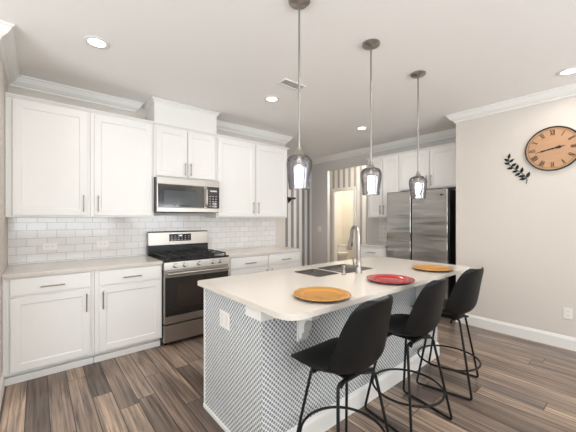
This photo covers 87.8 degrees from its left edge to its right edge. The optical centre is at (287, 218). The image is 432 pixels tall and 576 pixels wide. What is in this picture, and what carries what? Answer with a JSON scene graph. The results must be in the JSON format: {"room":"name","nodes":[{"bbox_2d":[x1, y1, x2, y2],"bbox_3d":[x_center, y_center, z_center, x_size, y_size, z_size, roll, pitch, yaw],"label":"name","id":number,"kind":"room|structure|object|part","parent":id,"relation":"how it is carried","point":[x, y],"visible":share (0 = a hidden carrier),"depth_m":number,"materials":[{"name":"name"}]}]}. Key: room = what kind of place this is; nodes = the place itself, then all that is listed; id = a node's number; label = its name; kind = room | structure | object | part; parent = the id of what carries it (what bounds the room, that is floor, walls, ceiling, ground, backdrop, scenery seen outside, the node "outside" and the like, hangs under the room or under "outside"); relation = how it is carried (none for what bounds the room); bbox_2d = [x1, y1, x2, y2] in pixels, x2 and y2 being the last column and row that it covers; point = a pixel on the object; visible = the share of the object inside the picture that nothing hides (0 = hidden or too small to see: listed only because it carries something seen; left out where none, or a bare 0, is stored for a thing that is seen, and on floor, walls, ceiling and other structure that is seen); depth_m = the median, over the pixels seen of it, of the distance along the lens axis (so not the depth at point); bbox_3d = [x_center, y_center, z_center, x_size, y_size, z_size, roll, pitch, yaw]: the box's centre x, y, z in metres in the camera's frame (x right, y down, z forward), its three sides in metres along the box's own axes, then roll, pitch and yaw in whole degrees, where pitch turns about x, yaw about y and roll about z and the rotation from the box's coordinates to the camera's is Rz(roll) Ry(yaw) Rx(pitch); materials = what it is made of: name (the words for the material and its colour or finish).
{"room":"kitchen","nodes":[
{"label":"kitchen","id":0,"kind":"room"},
{"bbox_2d":[0,54,7,378],"bbox_3d":[-3.421,0.000,1.580,2.786,2.720,0.957,0,0,-40],"label":"wall","id":1,"kind":"structure","parent":0,"point":[3,83],"depth_m":2.42,"materials":[{"name":"paint"}]},
{"bbox_2d":[0,373,4,408],"bbox_3d":[-3.228,1.292,1.369,2.790,0.135,0.414,0,0,-40],"label":"baseboard","id":2,"kind":"structure","parent":1,"relation":"attached to","point":[2,380],"depth_m":2.26,"materials":[{"name":"white paint"}]},
{"bbox_2d":[0,20,143,111],"bbox_3d":[-2.951,-1.306,1.946,3.957,0.106,1.099,0,0,-40],"label":"trim","id":3,"kind":"structure","parent":1,"relation":"attached to","point":[8,45],"depth_m":2.95,"materials":[{"name":"white paint"}]},
{"bbox_2d":[8,87,284,264],"bbox_3d":[-2.820,0.000,3.520,6.200,2.720,1.262,0,0,-40],"label":"wall","id":4,"kind":"structure","parent":0,"point":[76,238],"depth_m":3.40,"materials":[{"name":"white tile"}]},
{"bbox_2d":[5,92,89,216],"bbox_3d":[-2.300,-0.550,2.895,0.618,1.077,0.379,0,0,-40],"label":"upper cabinet","id":5,"kind":"object","parent":4,"relation":"attached to","point":[47,143],"visible":1,"depth_m":2.76,"materials":[{"name":"white paint"}]},
{"bbox_3d":[-2.205,-1.075,2.781,0.618,0.026,0.026,0,0,-40],"label":"moulding","id":6,"kind":"part","parent":5,"relation":"part of","materials":[{"name":"white paint"}]},
{"bbox_2d":[43,243,56,249],"bbox_3d":[-2.412,0.285,3.033,0.116,0.072,0.008,0,0,-40],"label":"wall outlet","id":7,"kind":"object","parent":4,"relation":"attached to","point":[46,246],"visible":1,"depth_m":3.03,"materials":[{"name":"white plastic"}]},
{"bbox_2d":[97,241,108,247],"bbox_3d":[-2.059,0.285,3.328,0.116,0.072,0.008,0,0,-40],"label":"wall outlet","id":8,"kind":"object","parent":4,"relation":"attached to","point":[99,243],"visible":1,"depth_m":3.33,"materials":[{"name":"white plastic"}]},
{"bbox_2d":[90,109,154,216],"bbox_3d":[-1.832,-0.550,3.288,0.603,1.077,0.379,0,0,-40],"label":"upper cabinet","id":9,"kind":"object","parent":4,"relation":"attached to","point":[121,146],"visible":0.99,"depth_m":3.15,"materials":[{"name":"white paint"}]},
{"bbox_3d":[-1.736,-1.075,3.174,0.603,0.026,0.026,0,0,-40],"label":"moulding","id":10,"kind":"part","parent":9,"relation":"part of","materials":[{"name":"white paint"}]},
{"bbox_2d":[154,122,216,181],"bbox_3d":[-1.309,-0.779,3.727,0.758,0.619,0.379,0,0,-40],"label":"upper cabinet","id":11,"kind":"object","parent":4,"relation":"attached to","point":[179,152],"visible":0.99,"depth_m":3.57,"materials":[{"name":"white paint"}]},
{"bbox_3d":[-1.354,-0.764,3.497,0.354,0.552,0.019,0,0,-40],"label":"door","id":12,"kind":"part","parent":11,"relation":"part of","materials":[{"name":"white paint"}]},
{"bbox_2d":[143,96,219,133],"bbox_3d":[-1.310,-1.224,3.732,0.830,0.268,0.369,0,0,-40],"label":"box","id":13,"kind":"object","parent":11,"relation":"on","point":[160,110],"visible":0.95,"depth_m":3.57,"materials":[{"name":"white paint"}]},
{"bbox_3d":[-1.310,-1.335,3.732,0.830,0.045,0.369,0,0,-40],"label":"moulding","id":14,"kind":"part","parent":13,"relation":"part of","materials":[{"name":"white paint"}]},
{"bbox_3d":[-1.213,-1.075,3.613,0.758,0.026,0.026,0,0,-40],"label":"moulding","id":15,"kind":"part","parent":11,"relation":"part of","materials":[{"name":"white paint"}]},
{"bbox_2d":[154,177,218,212],"bbox_3d":[-1.276,-0.266,3.688,0.756,0.396,0.457,0,0,-40],"label":"microwave oven","id":16,"kind":"object","parent":11,"relation":"attached to","point":[171,195],"visible":0.99,"depth_m":3.51,"materials":[{"name":"silver metal"}]},
{"bbox_3d":[-1.230,-0.257,3.504,0.589,0.261,0.028,0,0,-40],"label":"door","id":17,"kind":"part","parent":16,"relation":"part of","materials":[{"name":"silver metal"}]},
{"bbox_3d":[-1.167,-0.426,3.557,0.754,0.074,0.028,0,0,-40],"label":"panel","id":18,"kind":"part","parent":16,"relation":"part of","materials":[{"name":"silver metal"}]},
{"bbox_3d":[-1.167,-0.100,3.557,0.754,0.049,0.028,0,0,-40],"label":"panel","id":19,"kind":"part","parent":16,"relation":"part of","materials":[{"name":"silver metal"}]},
{"bbox_3d":[-0.994,-0.258,3.658,0.019,0.240,0.047,0,0,-40],"label":"handle","id":20,"kind":"part","parent":16,"relation":"part of","materials":[{"name":"silver metal"}]},
{"bbox_3d":[-0.937,-0.257,3.750,0.155,0.261,0.028,0,0,-40],"label":"control panel","id":21,"kind":"part","parent":16,"relation":"part of","materials":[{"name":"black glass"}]},
{"bbox_3d":[-1.075,-0.764,3.731,0.354,0.552,0.019,0,0,-40],"label":"door","id":22,"kind":"part","parent":11,"relation":"part of","materials":[{"name":"white paint"}]},
{"bbox_2d":[205,134,288,217],"bbox_3d":[-0.549,-0.550,4.363,1.219,1.077,0.379,0,0,-40],"label":"upper cabinet","id":23,"kind":"object","parent":4,"relation":"attached to","point":[251,176],"visible":0.99,"depth_m":4.18,"materials":[{"name":"white paint"}]},
{"bbox_3d":[-0.691,-0.535,4.053,0.565,1.010,0.019,0,0,-40],"label":"door","id":24,"kind":"part","parent":23,"relation":"part of","materials":[{"name":"white paint"}]},
{"bbox_3d":[-0.558,-1.075,4.373,1.219,0.026,0.351,0,0,-40],"label":"moulding","id":25,"kind":"part","parent":23,"relation":"part of","materials":[{"name":"white paint"}]},
{"bbox_3d":[-0.240,-0.535,4.431,0.565,1.010,0.019,0,0,-40],"label":"door","id":26,"kind":"part","parent":23,"relation":"part of","materials":[{"name":"white paint"}]},
{"bbox_2d":[0,0,575,158],"bbox_3d":[0.870,-1.390,2.621,11.100,0.060,10.300,0,0,-40],"label":"ceiling","id":27,"kind":"structure","parent":0,"point":[224,57],"depth_m":2.52,"materials":[{"name":"paint"}]},
{"bbox_2d":[83,35,109,48],"bbox_3d":[-1.476,-1.356,2.312,0.176,0.006,0.176,0,0,-40],"label":"recessed light","id":28,"kind":"object","parent":27,"relation":"in","point":[96,42],"visible":1,"depth_m":2.31,"materials":[{"name":"white paint"}]},
{"bbox_2d":[264,96,279,101],"bbox_3d":[-0.183,-1.356,3.409,0.176,0.006,0.176,0,0,-40],"label":"recessed light","id":29,"kind":"object","parent":27,"relation":"in","point":[268,98],"visible":1,"depth_m":3.41,"materials":[{"name":"white paint"}]},
{"bbox_2d":[278,78,305,90],"bbox_3d":[0.044,-1.355,3.038,0.280,0.008,0.120,0,0,-40],"label":"ceiling vent","id":30,"kind":"object","parent":27,"relation":"in","point":[286,82],"visible":0.87,"depth_m":3.04,"materials":[{"name":"metal"}]},
{"bbox_2d":[286,0,311,189],"bbox_3d":[0.070,-0.770,1.866,0.161,1.175,0.161,0,0,-13],"label":"pendant light","id":31,"kind":"object","parent":27,"relation":"hanging from","point":[298,5],"visible":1,"depth_m":1.85,"materials":[{"name":"glass"}]},
{"bbox_3d":[0.070,-0.879,1.866,0.013,0.899,0.013,0,0,-40],"label":"rod","id":32,"kind":"part","parent":31,"relation":"part of","materials":[{"name":"silver metal"}]},
{"bbox_3d":[0.070,-0.287,1.866,0.161,0.209,0.161,0,0,-40],"label":"lamp shade","id":33,"kind":"part","parent":31,"relation":"part of","materials":[{"name":"clear glass"}]},
{"bbox_3d":[0.070,-0.271,1.866,0.048,0.117,0.048,0,0,-40],"label":"bulb","id":34,"kind":"part","parent":31,"relation":"part of","materials":[{"name":"white"}]},
{"bbox_2d":[356,126,367,129],"bbox_3d":[1.112,-1.356,4.500,0.176,0.006,0.176,0,0,-40],"label":"recessed light","id":35,"kind":"object","parent":27,"relation":"in","point":[360,127],"visible":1,"depth_m":4.51,"materials":[{"name":"white paint"}]},
{"bbox_2d":[360,39,381,195],"bbox_3d":[0.645,-0.770,2.328,0.161,1.175,0.161,0,0,-13],"label":"pendant light","id":36,"kind":"object","parent":27,"relation":"hanging from","point":[370,44],"visible":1,"depth_m":2.32,"materials":[{"name":"silver metal"}]},
{"bbox_3d":[0.645,-0.879,2.328,0.013,0.899,0.013,0,0,-40],"label":"rod","id":37,"kind":"part","parent":36,"relation":"part of","materials":[{"name":"silver metal"}]},
{"bbox_3d":[0.645,-0.287,2.328,0.161,0.209,0.161,0,0,-40],"label":"lamp shade","id":38,"kind":"part","parent":36,"relation":"part of","materials":[{"name":"clear glass"}]},
{"bbox_3d":[0.645,-0.271,2.328,0.048,0.117,0.048,0,0,-40],"label":"bulb","id":39,"kind":"part","parent":36,"relation":"part of","materials":[{"name":"white"}]},
{"bbox_2d":[409,70,426,198],"bbox_3d":[1.221,-0.770,2.811,0.161,1.175,0.161,0,0,-13],"label":"pendant light","id":40,"kind":"object","parent":27,"relation":"hanging from","point":[418,74],"visible":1,"depth_m":2.80,"materials":[{"name":"silver metal"}]},
{"bbox_3d":[1.221,-0.879,2.811,0.013,0.899,0.013,0,0,-40],"label":"rod","id":41,"kind":"part","parent":40,"relation":"part of","materials":[{"name":"silver metal"}]},
{"bbox_3d":[1.221,-0.287,2.811,0.161,0.209,0.161,0,0,-40],"label":"lamp shade","id":42,"kind":"part","parent":40,"relation":"part of","materials":[{"name":"clear glass"}]},
{"bbox_3d":[1.221,-0.271,2.811,0.048,0.117,0.048,0,0,-40],"label":"bulb","id":43,"kind":"part","parent":40,"relation":"part of","materials":[{"name":"white"}]},
{"bbox_2d":[556,67,575,75],"bbox_3d":[2.596,-1.356,2.764,0.176,0.006,0.176,0,0,-40],"label":"recessed light","id":44,"kind":"object","parent":27,"relation":"in","point":[568,71],"visible":1,"depth_m":2.77,"materials":[{"name":"white paint"}]},
{"bbox_2d":[0,317,575,431],"bbox_3d":[0.870,1.390,2.621,11.100,0.060,10.300,0,0,-40],"label":"floor","id":45,"kind":"structure","parent":0,"point":[522,385],"depth_m":2.30,"materials":[{"name":"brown wood"}]},
{"bbox_2d":[2,270,93,385],"bbox_3d":[-2.209,0.919,2.787,0.616,0.882,0.662,0,0,-40],"label":"base cabinet","id":46,"kind":"object","parent":45,"relation":"on","point":[48,320],"visible":0.88,"depth_m":2.54,"materials":[{"name":"white paint"}]},
{"bbox_3d":[-2.068,1.330,2.618,0.616,0.060,0.024,0,0,-40],"label":"moulding","id":47,"kind":"part","parent":46,"relation":"part of","materials":[{"name":"white paint"}]},
{"bbox_3d":[-2.019,0.558,2.571,0.538,0.132,0.019,0,0,-40],"label":"drawer","id":48,"kind":"part","parent":46,"relation":"part of","materials":[{"name":"white paint"}]},
{"bbox_3d":[-2.019,0.943,2.571,0.538,0.598,0.019,0,0,-40],"label":"door","id":49,"kind":"part","parent":46,"relation":"part of","materials":[{"name":"white paint"}]},
{"bbox_3d":[-2.002,0.570,2.550,0.165,0.011,0.033,0,0,-40],"label":"handle","id":50,"kind":"part","parent":46,"relation":"part of","materials":[{"name":"silver metal"}]},
{"bbox_2d":[2,255,162,278],"bbox_3d":[-1.981,0.461,2.984,1.221,0.030,0.635,0,0,-40],"label":"countertop","id":51,"kind":"structure","parent":46,"relation":"on","point":[37,269],"depth_m":2.83,"materials":[{"name":"white stone"}]},
{"bbox_3d":[-1.819,0.760,2.704,0.011,0.165,0.033,0,0,-40],"label":"handle","id":52,"kind":"part","parent":46,"relation":"part of","materials":[{"name":"silver metal"}]},
{"bbox_2d":[93,264,161,362],"bbox_3d":[-1.741,0.919,3.180,0.601,0.882,0.662,0,0,-40],"label":"base cabinet","id":53,"kind":"object","parent":45,"relation":"on","point":[127,300],"visible":0.98,"depth_m":2.94,"materials":[{"name":"white paint"}]},
{"bbox_3d":[-1.599,1.330,3.011,0.601,0.060,0.024,0,0,-40],"label":"moulding","id":54,"kind":"part","parent":53,"relation":"part of","materials":[{"name":"white paint"}]},
{"bbox_3d":[-1.547,0.558,2.966,0.555,0.132,0.019,0,0,-40],"label":"drawer","id":55,"kind":"part","parent":53,"relation":"part of","materials":[{"name":"white paint"}]},
{"bbox_3d":[-1.547,0.943,2.966,0.555,0.598,0.019,0,0,-40],"label":"door","id":56,"kind":"part","parent":53,"relation":"part of","materials":[{"name":"white paint"}]},
{"bbox_2d":[146,230,228,344],"bbox_3d":[-1.193,0.760,3.590,0.758,1.200,0.714,0,0,-40],"label":"gas range","id":57,"kind":"object","parent":45,"relation":"on","point":[186,258],"visible":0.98,"depth_m":3.33,"materials":[{"name":"silver metal"}]},
{"bbox_3d":[-1.020,1.221,3.384,0.750,0.178,0.047,0,0,-40],"label":"storage drawer","id":58,"kind":"part","parent":57,"relation":"part of","materials":[{"name":"silver metal"}]},
{"bbox_2d":[148,253,228,261],"bbox_3d":[-1.193,0.449,3.590,0.758,0.013,0.595,0,0,-40],"label":"cooktop","id":59,"kind":"object","parent":57,"relation":"in","point":[206,257],"depth_m":3.41,"materials":[{"name":"black metal"}]},
{"bbox_3d":[-1.014,0.502,3.377,0.758,0.092,0.066,0,0,-40],"label":"control panel","id":60,"kind":"part","parent":57,"relation":"part of","materials":[{"name":"silver metal"}]},
{"bbox_3d":[-1.018,0.835,3.382,0.750,0.561,0.052,0,0,-40],"label":"oven door","id":61,"kind":"part","parent":57,"relation":"part of","materials":[{"name":"silver metal"}]},
{"bbox_3d":[-0.983,0.585,3.339,0.698,0.028,0.058,0,0,-40],"label":"handle","id":62,"kind":"part","parent":57,"relation":"part of","materials":[{"name":"silver metal"}]},
{"bbox_2d":[228,251,299,275],"bbox_3d":[-0.459,0.919,4.254,1.203,0.882,0.662,0,0,-40],"label":"base cabinet","id":63,"kind":"object","parent":45,"relation":"on","point":[264,262],"visible":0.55,"depth_m":3.98,"materials":[{"name":"white paint"}]},
{"bbox_3d":[-0.493,0.558,3.849,0.563,0.132,0.019,0,0,-40],"label":"drawer","id":64,"kind":"part","parent":63,"relation":"part of","materials":[{"name":"white paint"}]},
{"bbox_3d":[-0.493,0.943,3.849,0.563,0.598,0.019,0,0,-40],"label":"door","id":65,"kind":"part","parent":63,"relation":"part of","materials":[{"name":"white paint"}]},
{"bbox_2d":[211,246,302,257],"bbox_3d":[-0.457,0.461,4.262,1.221,0.030,0.635,0,0,-40],"label":"countertop","id":66,"kind":"structure","parent":63,"relation":"on","point":[239,252],"depth_m":4.16,"materials":[{"name":"white stone"}]},
{"bbox_3d":[-0.044,0.558,4.226,0.563,0.132,0.019,0,0,-40],"label":"drawer","id":67,"kind":"part","parent":63,"relation":"part of","materials":[{"name":"white paint"}]},
{"bbox_3d":[-0.044,0.943,4.226,0.563,0.598,0.019,0,0,-40],"label":"door","id":68,"kind":"part","parent":63,"relation":"part of","materials":[{"name":"white paint"}]},
{"bbox_2d":[203,283,439,431],"bbox_3d":[0.495,0.918,2.497,2.152,0.882,0.900,0,0,-40],"label":"kitchen island","id":69,"kind":"object","parent":45,"relation":"on","point":[253,382],"visible":0.49,"depth_m":1.85,"materials":[{"name":"grey tile"}]},
{"bbox_3d":[-0.422,1.343,1.938,0.012,0.031,0.580,0,0,-40],"label":"shoe moulding","id":70,"kind":"part","parent":69,"relation":"part of","materials":[{"name":"white paint"}]},
{"bbox_2d":[221,313,227,326],"bbox_3d":[-0.411,0.650,1.923,0.002,0.070,0.093,0,0,-40],"label":"socket","id":71,"kind":"object","parent":69,"relation":"attached to","point":[224,316],"depth_m":1.92,"materials":[{"name":"plastic"}]},
{"bbox_2d":[220,309,229,330],"bbox_3d":[-0.408,0.650,1.925,0.006,0.110,0.125,0,0,-40],"label":"outlet plate","id":72,"kind":"object","parent":69,"relation":"attached to","point":[224,313],"depth_m":1.92,"materials":[{"name":"white plastic"}]},
{"bbox_3d":[-0.404,0.918,1.950,0.029,0.881,0.577,0,0,-40],"label":"tiled panel","id":73,"kind":"part","parent":69,"relation":"part of","materials":[{"name":"grey tile"}]},
{"bbox_2d":[198,256,468,320],"bbox_3d":[0.523,0.461,2.456,2.208,0.030,1.032,0,0,-40],"label":"island countertop","id":74,"kind":"structure","parent":69,"relation":"on","point":[270,292],"depth_m":2.02,"materials":[{"name":"white stone"}]},
{"bbox_2d":[293,287,350,301],"bbox_3d":[0.193,0.435,1.708,0.328,0.020,0.328,0,0,-40],"label":"charger plate","id":75,"kind":"object","parent":74,"relation":"on","point":[315,294],"visible":1,"depth_m":1.72,"materials":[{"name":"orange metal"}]},
{"bbox_2d":[295,264,372,276],"bbox_3d":[0.404,0.543,2.596,0.684,0.191,0.359,0,0,-40],"label":"sink","id":76,"kind":"object","parent":74,"relation":"in","point":[337,268],"visible":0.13,"depth_m":2.74,"materials":[{"name":"metal"}]},
{"bbox_3d":[0.232,0.533,2.471,0.259,0.171,0.309,0,0,-40],"label":"bowl","id":77,"kind":"part","parent":76,"relation":"part of","materials":[{"name":"metal"}]},
{"bbox_3d":[0.511,0.543,2.686,0.404,0.191,0.359,0,0,-40],"label":"bowl","id":78,"kind":"part","parent":76,"relation":"part of","materials":[{"name":"metal"}]},
{"bbox_2d":[341,265,346,274],"bbox_3d":[0.435,0.410,2.391,0.042,0.070,0.079,0,0,-25],"label":"soap dispenser","id":79,"kind":"object","parent":74,"relation":"on","point":[342,266],"visible":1,"depth_m":2.37,"materials":[{"name":"silver metal"}]},
{"bbox_2d":[347,225,361,273],"bbox_3d":[0.555,0.249,2.495,0.092,0.392,0.210,0,0,-2],"label":"faucet","id":80,"kind":"object","parent":74,"relation":"on","point":[357,265],"visible":1,"depth_m":2.43,"materials":[{"name":"silver metal"}]},
{"bbox_2d":[366,274,414,283],"bbox_3d":[0.727,0.435,2.129,0.328,0.020,0.328,0,0,-40],"label":"charger plate","id":81,"kind":"object","parent":74,"relation":"on","point":[380,278],"visible":1,"depth_m":2.15,"materials":[{"name":"ceramic"}]},
{"bbox_2d":[412,265,452,271],"bbox_3d":[1.251,0.435,2.602,0.328,0.020,0.328,0,0,-40],"label":"charger plate","id":82,"kind":"object","parent":74,"relation":"on","point":[432,268],"visible":1,"depth_m":2.63,"materials":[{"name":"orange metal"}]},
{"bbox_3d":[0.631,1.292,2.339,2.146,0.135,0.155,0,0,-40],"label":"moulding","id":83,"kind":"part","parent":69,"relation":"part of","materials":[{"name":"white paint"}]},
{"bbox_2d":[291,294,392,431],"bbox_3d":[0.298,0.870,1.609,0.480,0.978,0.503,0,0,-41],"label":"bar stool","id":84,"kind":"object","parent":45,"relation":"on","point":[361,342],"visible":1,"depth_m":1.44,"materials":[{"name":"black plastic"}]},
{"bbox_3d":[0.107,1.081,1.642,0.189,0.557,0.052,0,0,5],"label":"leg","id":85,"kind":"part","parent":84,"relation":"part of","materials":[{"name":"metal"}]},
{"bbox_3d":[0.240,1.081,1.429,0.052,0.557,0.189,0,0,21],"label":"leg","id":86,"kind":"part","parent":84,"relation":"part of","materials":[{"name":"metal"}]},
{"bbox_3d":[0.352,1.081,1.795,0.052,0.557,0.189,0,0,21],"label":"leg","id":87,"kind":"part","parent":84,"relation":"part of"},
{"bbox_3d":[0.296,0.799,1.612,0.170,0.010,0.200,0,0,-41],"label":"mounting plate","id":88,"kind":"part","parent":84,"relation":"part of","materials":[{"name":"metal"}]},
{"bbox_3d":[0.485,1.081,1.581,0.189,0.557,0.052,0,0,5],"label":"leg","id":89,"kind":"part","parent":84,"relation":"part of","materials":[{"name":"metal"}]},
{"bbox_2d":[337,244,347,260],"bbox_3d":[1.504,1.060,8.487,0.430,0.599,0.610,0,0,10],"label":"toilet","id":90,"kind":"object","parent":45,"relation":"on","point":[342,251],"visible":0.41,"depth_m":8.34,"materials":[{"name":"ceramic"}]},
{"bbox_3d":[1.537,0.927,8.674,0.400,0.265,0.200,0,0,10],"label":"tank","id":91,"kind":"part","parent":90,"relation":"part of","materials":[{"name":"ceramic"}]},
{"bbox_3d":[1.485,1.167,8.378,0.380,0.384,0.380,0,0,10],"label":"bowl","id":92,"kind":"part","parent":90,"relation":"part of","materials":[{"name":"ceramic"}]},
{"bbox_2d":[360,246,386,257],"bbox_3d":[1.635,0.919,5.207,0.662,0.882,0.508,0,0,-40],"label":"base cabinet","id":93,"kind":"object","parent":45,"relation":"on","point":[365,251],"visible":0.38,"depth_m":5.01,"materials":[{"name":"white paint"}]},
{"bbox_2d":[360,242,386,247],"bbox_3d":[1.635,0.461,5.214,0.635,0.030,0.525,0,0,-40],"label":"countertop","id":94,"kind":"structure","parent":93,"relation":"on","point":[377,244],"depth_m":5.12,"materials":[{"name":"white stone"}]},
{"bbox_2d":[364,276,452,431],"bbox_3d":[0.826,0.870,2.074,0.495,0.978,0.515,0,0,-41],"label":"bar stool","id":95,"kind":"object","parent":45,"relation":"on","point":[424,317],"visible":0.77,"depth_m":1.90,"materials":[{"name":"black plastic"}]},
{"bbox_3d":[0.637,1.081,2.111,0.189,0.557,0.052,0,0,7],"label":"leg","id":96,"kind":"part","parent":95,"relation":"part of","materials":[{"name":"metal"}]},
{"bbox_3d":[0.647,1.351,1.972,0.016,0.017,0.292,0,0,-30],"label":"floor rail","id":97,"kind":"part","parent":95,"relation":"part of","materials":[{"name":"metal"}]},
{"bbox_3d":[0.887,1.081,2.256,0.052,0.557,0.189,0,0,23],"label":"leg","id":98,"kind":"part","parent":95,"relation":"part of","materials":[{"name":"metal"}]},
{"bbox_3d":[0.825,0.799,2.075,0.170,0.010,0.200,0,0,-41],"label":"mounting plate","id":99,"kind":"part","parent":95,"relation":"part of","materials":[{"name":"metal"}]},
{"bbox_3d":[0.763,1.081,1.894,0.052,0.557,0.189,0,0,23],"label":"leg","id":100,"kind":"part","parent":95,"relation":"part of","materials":[{"name":"metal"}]},
{"bbox_3d":[1.003,1.351,2.177,0.016,0.017,0.292,0,0,-30],"label":"floor rail","id":101,"kind":"part","parent":95,"relation":"part of","materials":[{"name":"metal"}]},
{"bbox_3d":[1.013,1.081,2.038,0.189,0.557,0.052,0,0,7],"label":"leg","id":102,"kind":"part","parent":95,"relation":"part of","materials":[{"name":"metal"}]},
{"bbox_2d":[387,188,455,317],"bbox_3d":[2.114,0.474,4.615,0.660,1.768,0.925,0,0,-40],"label":"refrigerator","id":103,"kind":"object","parent":45,"relation":"on","point":[420,229],"visible":0.52,"depth_m":4.30,"materials":[{"name":"silver metal"}]},
{"bbox_3d":[1.715,0.445,4.624,0.056,1.710,0.396,0,0,-40],"label":"freezer door","id":104,"kind":"part","parent":103,"relation":"part of","materials":[{"name":"silver metal"}]},
{"bbox_3d":[2.018,0.445,4.263,0.056,1.710,0.503,0,0,-40],"label":"door","id":105,"kind":"part","parent":103,"relation":"part of","materials":[{"name":"silver metal"}]},
{"bbox_2d":[411,267,483,400],"bbox_3d":[1.339,0.870,2.505,0.519,0.976,0.505,0,0,-34],"label":"bar stool","id":106,"kind":"object","parent":45,"relation":"on","point":[463,298],"visible":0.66,"depth_m":2.31,"materials":[{"name":"black plastic"}]},
{"bbox_3d":[1.151,1.081,2.469,0.189,0.557,0.052,0,0,-15],"label":"leg","id":107,"kind":"part","parent":106,"relation":"part of","materials":[{"name":"metal"}]},
{"bbox_3d":[1.329,1.081,2.696,0.052,0.557,0.189,0,0,1],"label":"leg","id":108,"kind":"part","parent":106,"relation":"part of","materials":[{"name":"metal"}]},
{"bbox_3d":[1.212,1.351,2.344,0.292,0.017,0.016,0,0,38],"label":"floor rail","id":109,"kind":"part","parent":106,"relation":"part of","materials":[{"name":"metal"}]},
{"bbox_3d":[1.339,0.799,2.505,0.170,0.010,0.200,0,0,-34],"label":"mounting plate","id":110,"kind":"part","parent":106,"relation":"part of","materials":[{"name":"metal"}]},
{"bbox_3d":[1.348,1.081,2.314,0.052,0.557,0.189,0,0,1],"label":"leg","id":111,"kind":"part","parent":106,"relation":"part of","materials":[{"name":"metal"}]},
{"bbox_3d":[1.526,1.081,2.541,0.189,0.557,0.052,0,0,-15],"label":"leg","id":112,"kind":"part","parent":106,"relation":"part of","materials":[{"name":"metal"}]},
{"bbox_2d":[285,162,311,265],"bbox_3d":[-0.148,0.000,6.505,1.730,2.720,0.120,0,0,-40],"label":"wall","id":113,"kind":"structure","parent":0,"point":[298,222],"depth_m":6.79,"materials":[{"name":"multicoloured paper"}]},
{"bbox_2d":[337,190,352,259],"bbox_3d":[2.500,0.000,7.837,1.700,2.720,4.000,0,0,-40],"label":"wall","id":114,"kind":"structure","parent":0,"point":[344,198],"depth_m":9.72,"materials":[{"name":"beige paint"}]},
{"bbox_2d":[330,165,366,261],"bbox_3d":[1.810,0.000,7.258,0.100,2.720,4.000,0,0,-40],"label":"wall","id":115,"kind":"structure","parent":0,"point":[348,177],"depth_m":7.34,"materials":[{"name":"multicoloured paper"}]},
{"bbox_2d":[332,186,355,261],"bbox_3d":[1.450,0.287,7.674,0.118,2.145,0.760,0,0,-40],"label":"trim","id":116,"kind":"structure","parent":115,"relation":"attached to","point":[334,191],"depth_m":7.88,"materials":[{"name":"white paint"}]},
{"bbox_2d":[312,137,455,264],"bbox_3d":[1.655,0.000,5.786,0.129,2.720,3.538,0,0,-40],"label":"wall","id":117,"kind":"structure","parent":0,"point":[321,171],"depth_m":6.65,"materials":[{"name":"paint"}]},
{"bbox_2d":[366,153,401,217],"bbox_3d":[1.750,-0.550,5.287,0.384,1.077,0.646,0,0,-40],"label":"upper cabinet","id":118,"kind":"object","parent":117,"relation":"attached to","point":[389,165],"visible":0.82,"depth_m":5.16,"materials":[{"name":"white paint"}]},
{"bbox_3d":[1.547,-0.535,5.296,0.019,1.010,0.280,0,0,-40],"label":"door","id":119,"kind":"part","parent":118,"relation":"part of","materials":[{"name":"white paint"}]},
{"bbox_3d":[1.760,-1.075,5.296,0.356,0.026,0.646,0,0,-40],"label":"moulding","id":120,"kind":"part","parent":118,"relation":"part of","materials":[{"name":"white paint"}]},
{"bbox_3d":[1.737,-0.535,5.070,0.019,1.010,0.290,0,0,-40],"label":"door","id":121,"kind":"part","parent":118,"relation":"part of","materials":[{"name":"white paint"}]},
{"bbox_2d":[399,142,455,190],"bbox_3d":[2.274,-0.770,4.661,0.384,0.637,0.985,0,0,-40],"label":"upper cabinet","id":122,"kind":"object","parent":117,"relation":"attached to","point":[437,163],"visible":0.64,"depth_m":4.53,"materials":[{"name":"white paint"}]},
{"bbox_3d":[2.006,-0.755,4.749,0.019,0.570,0.467,0,0,-40],"label":"door","id":123,"kind":"part","parent":122,"relation":"part of","materials":[{"name":"white paint"}]},
{"bbox_3d":[2.158,-1.075,4.564,0.026,0.026,0.985,0,0,-40],"label":"moulding","id":124,"kind":"part","parent":122,"relation":"part of","materials":[{"name":"white paint"}]},
{"bbox_3d":[2.313,-0.755,4.383,0.019,0.570,0.468,0,0,-40],"label":"door","id":125,"kind":"part","parent":122,"relation":"part of","materials":[{"name":"white paint"}]},
{"bbox_2d":[456,96,575,337],"bbox_3d":[4.199,0.000,2.216,0.818,2.720,5.202,0,0,-40],"label":"wall","id":126,"kind":"structure","parent":0,"point":[522,235],"depth_m":3.45,"materials":[{"name":"paint"}]},
{"bbox_2d":[217,83,575,164],"bbox_3d":[2.087,-1.306,2.741,3.140,0.106,8.520,0,0,-40],"label":"trim","id":127,"kind":"structure","parent":126,"relation":"attached to","point":[567,91],"depth_m":4.28,"materials":[{"name":"white paint"}]},
{"bbox_2d":[456,313,575,350],"bbox_3d":[3.848,1.292,1.987,0.014,0.135,5.102,0,0,-40],"label":"baseboard","id":128,"kind":"structure","parent":126,"relation":"attached to","point":[553,339],"depth_m":3.39,"materials":[{"name":"white paint"}]},
{"bbox_2d":[504,154,529,183],"bbox_3d":[2.629,-0.573,3.441,0.006,0.371,0.245,0,0,-40],"label":"wall decoration","id":129,"kind":"object","parent":126,"relation":"attached to","point":[509,155],"visible":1,"depth_m":3.44,"materials":[{"name":"metal"}]},
{"bbox_2d":[525,126,575,170],"bbox_3d":[2.823,-0.745,3.195,0.030,0.470,0.470,0,0,-40],"label":"wall clock","id":130,"kind":"object","parent":126,"relation":"attached to","point":[553,148],"visible":1,"depth_m":3.19,"materials":[{"name":"brown wood"}]},
{"bbox_2d":[563,307,572,319],"bbox_3d":[2.909,0.988,3.110,0.008,0.116,0.072,0,0,-40],"label":"wall outlet","id":131,"kind":"object","parent":126,"relation":"attached to","point":[567,312],"visible":1,"depth_m":3.11,"materials":[{"name":"white plastic"}]}
]}

